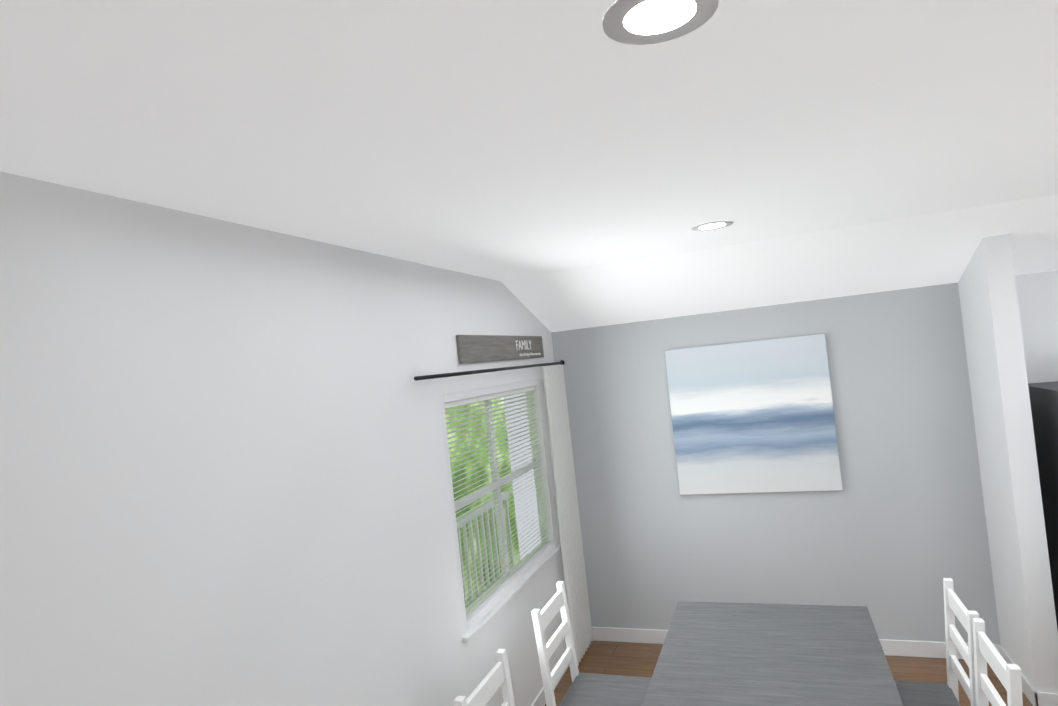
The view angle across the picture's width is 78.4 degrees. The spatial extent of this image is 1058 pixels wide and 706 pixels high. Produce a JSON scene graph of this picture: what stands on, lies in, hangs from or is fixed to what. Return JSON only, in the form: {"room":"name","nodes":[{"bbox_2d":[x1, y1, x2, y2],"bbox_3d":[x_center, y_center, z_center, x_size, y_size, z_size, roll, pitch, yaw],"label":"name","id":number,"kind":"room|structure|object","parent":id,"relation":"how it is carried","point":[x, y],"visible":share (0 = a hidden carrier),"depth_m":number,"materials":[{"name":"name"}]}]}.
{"room":"dining room","nodes":[
{"label":"dining room","id":0,"kind":"room"},
{"bbox_2d":[0,171,566,705],"bbox_3d":[-0.912,0.956,2.092,0.120,2.780,6.840,-6,-1,20],"label":"wall","id":1,"kind":"structure","parent":0,"point":[222,467],"depth_m":2.04,"materials":[{"name":"paint"}]},
{"bbox_2d":[414,360,564,380],"bbox_3d":[-0.153,0.100,4.079,0.094,0.040,2.285,-6,-1,20],"label":"curtain rod","id":2,"kind":"object","parent":1,"relation":"attached to","point":[561,362],"visible":0.9,"depth_m":3.65,"materials":[{"name":"metal"}]},
{"bbox_2d":[542,365,592,665],"bbox_3d":[0.290,1.167,4.867,0.054,2.155,0.430,-6,-1,20],"label":"curtain","id":3,"kind":"object","parent":2,"relation":"hanging from","point":[574,572],"visible":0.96,"depth_m":4.82,"materials":[{"name":"white fabric"}]},
{"bbox_2d":[456,335,543,363],"bbox_3d":[-0.146,-0.034,4.242,0.020,0.160,1.400,-6,-1,20],"label":"family sign","id":4,"kind":"object","parent":1,"relation":"attached to","point":[477,348],"visible":1,"depth_m":4.03,"materials":[{"name":"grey wood"}]},
{"bbox_2d":[516,340,530,349],"bbox_3d":[-0.033,-0.056,4.518,0.002,0.065,0.303,-6,-1,20],"label":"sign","id":5,"kind":"object","parent":4,"relation":"attached to","point":[526,347],"visible":1,"depth_m":4.50,"materials":[{"name":"white paint"}]},
{"bbox_2d":[519,353,540,355],"bbox_3d":[0.011,0.010,4.615,0.002,0.028,0.431,-6,-1,20],"label":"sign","id":6,"kind":"object","parent":4,"relation":"attached to","point":[524,354],"visible":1,"depth_m":4.58,"materials":[{"name":"white paint"}]},
{"bbox_2d":[440,379,560,641],"bbox_3d":[-0.157,0.834,4.077,0.135,1.260,1.610,-6,-1,20],"label":"window","id":7,"kind":"structure","parent":1,"relation":"in","point":[482,614],"depth_m":4.07,"materials":[{"name":"white paint"}]},
{"bbox_2d":[444,386,549,614],"bbox_3d":[-0.170,0.826,4.081,0.040,1.146,1.456,-6,-1,20],"label":"window blinds","id":8,"kind":"object","parent":7,"relation":"attached to","point":[458,403],"visible":0.77,"depth_m":3.96,"materials":[{"name":"white plastic"}]},
{"bbox_2d":[531,665,568,705],"bbox_3d":[-0.710,2.279,2.044,0.014,0.105,6.600,-6,-1,20],"label":"baseboard","id":9,"kind":"structure","parent":1,"relation":"attached to","point":[540,700],"depth_m":4.17,"materials":[{"name":"white paint"}]},
{"bbox_2d":[0,0,1057,280],"bbox_3d":[1.774,-0.805,0.487,6.610,0.100,5.760,-6,-1,20],"label":"ceiling","id":10,"kind":"structure","parent":0,"point":[500,140],"depth_m":1.51,"materials":[{"name":"paint"}]},
{"bbox_2d":[602,0,718,44],"bbox_3d":[0.223,-0.578,1.109,0.196,0.004,0.196,-6,-1,20],"label":"recessed light","id":11,"kind":"object","parent":10,"relation":"in","point":[624,21],"visible":1,"depth_m":1.12,"materials":[{"name":"white paint"}]},
{"bbox_2d":[691,221,732,230],"bbox_3d":[0.877,-0.608,3.106,0.196,0.004,0.196,-6,-1,20],"label":"recessed light","id":12,"kind":"object","parent":10,"relation":"in","point":[709,226],"visible":0.98,"depth_m":3.10,"materials":[{"name":"white paint"}]},
{"bbox_2d":[501,194,1057,331],"bbox_3d":[2.389,-0.618,3.911,5.340,0.471,1.080,-6,-1,20],"label":"ceiling","id":13,"kind":"structure","parent":0,"point":[919,251],"depth_m":4.07,"materials":[{"name":"paint"}]},
{"bbox_2d":[545,641,1032,705],"bbox_3d":[2.263,2.048,0.939,6.610,0.100,6.840,-6,-1,20],"label":"floor","id":14,"kind":"structure","parent":0,"point":[622,658],"depth_m":4.51,"materials":[{"name":"brown wood"}]},
{"bbox_2d":[454,649,514,705],"bbox_3d":[0.074,1.763,2.543,0.495,0.983,0.450,-6,-1,20],"label":"chair","id":15,"kind":"object","parent":14,"relation":"on","point":[491,683],"visible":1,"depth_m":2.71,"materials":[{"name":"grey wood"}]},
{"bbox_2d":[531,581,650,705],"bbox_3d":[0.368,1.747,3.340,0.495,0.983,0.450,-6,-1,20],"label":"chair","id":16,"kind":"object","parent":14,"relation":"on","point":[588,689],"visible":0.81,"depth_m":3.38,"materials":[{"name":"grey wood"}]},
{"bbox_2d":[642,601,903,705],"bbox_3d":[0.974,1.778,2.530,0.980,0.763,2.200,-6,-1,20],"label":"dining table","id":17,"kind":"object","parent":14,"relation":"on","point":[732,654],"visible":1,"depth_m":2.94,"materials":[{"name":"grey wood"}]},
{"bbox_2d":[894,578,978,705],"bbox_3d":[1.764,1.593,2.970,0.495,0.983,0.450,-6,-1,20],"label":"chair","id":18,"kind":"object","parent":14,"relation":"on","point":[912,693],"visible":0.69,"depth_m":3.01,"materials":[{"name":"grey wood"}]},
{"bbox_2d":[973,618,1022,705],"bbox_3d":[1.597,1.602,2.520,0.495,0.983,0.450,-6,-1,20],"label":"chair","id":19,"kind":"object","parent":14,"relation":"on","point":[1009,676],"visible":0.98,"depth_m":2.50,"materials":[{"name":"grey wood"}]},
{"bbox_2d":[1028,381,1057,629],"bbox_3d":[3.455,1.028,3.505,0.915,1.773,0.863,-6,-1,20],"label":"fridge","id":20,"kind":"object","parent":14,"relation":"on","point":[1044,402],"visible":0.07,"depth_m":3.80,"materials":[{"name":"metal"}]},
{"bbox_2d":[551,270,1057,644],"bbox_3d":[2.687,0.620,4.337,5.340,2.780,0.120,-6,-1,20],"label":"wall","id":21,"kind":"structure","parent":0,"point":[892,534],"depth_m":4.50,"materials":[{"name":"paint"}]},
{"bbox_2d":[664,334,842,494],"bbox_3d":[1.585,0.461,4.655,1.100,1.080,0.037,-6,-1,20],"label":"canvas art","id":22,"kind":"object","parent":21,"relation":"attached to","point":[753,417],"visible":0.98,"depth_m":4.63},
{"bbox_2d":[592,627,997,658],"bbox_3d":[1.745,2.070,4.643,2.770,0.105,0.014,-6,-1,20],"label":"baseboard","id":23,"kind":"structure","parent":21,"relation":"attached to","point":[927,649],"depth_m":4.39,"materials":[{"name":"white paint"}]},
{"bbox_2d":[958,233,1057,692],"bbox_3d":[2.856,0.604,3.890,0.130,2.760,0.600,-6,-1,20],"label":"wall","id":24,"kind":"structure","parent":0,"point":[1013,506],"depth_m":3.64,"materials":[{"name":"paint"}]},
{"bbox_2d":[997,644,1045,705],"bbox_3d":[2.930,1.931,3.866,0.034,0.105,0.584,-6,-1,20],"label":"baseboard","id":25,"kind":"structure","parent":24,"relation":"attached to","point":[1035,698],"depth_m":3.69,"materials":[{"name":"white paint"}]},
{"label":"outside","id":26,"kind":"structure","parent":0,"visible":0},
{"bbox_2d":[445,397,519,601],"bbox_3d":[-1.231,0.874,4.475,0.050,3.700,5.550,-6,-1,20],"label":"trees","id":27,"kind":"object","parent":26,"point":[512,515],"depth_m":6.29,"materials":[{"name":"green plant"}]},
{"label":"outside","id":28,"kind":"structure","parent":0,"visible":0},
{"bbox_2d":[456,491,514,608],"bbox_3d":[-0.793,1.670,4.329,0.060,0.720,3.550,-6,-1,20],"label":"rail","id":29,"kind":"object","parent":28,"point":[468,519],"visible":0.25,"depth_m":5.37,"materials":[{"name":"white paint"}]}
]}

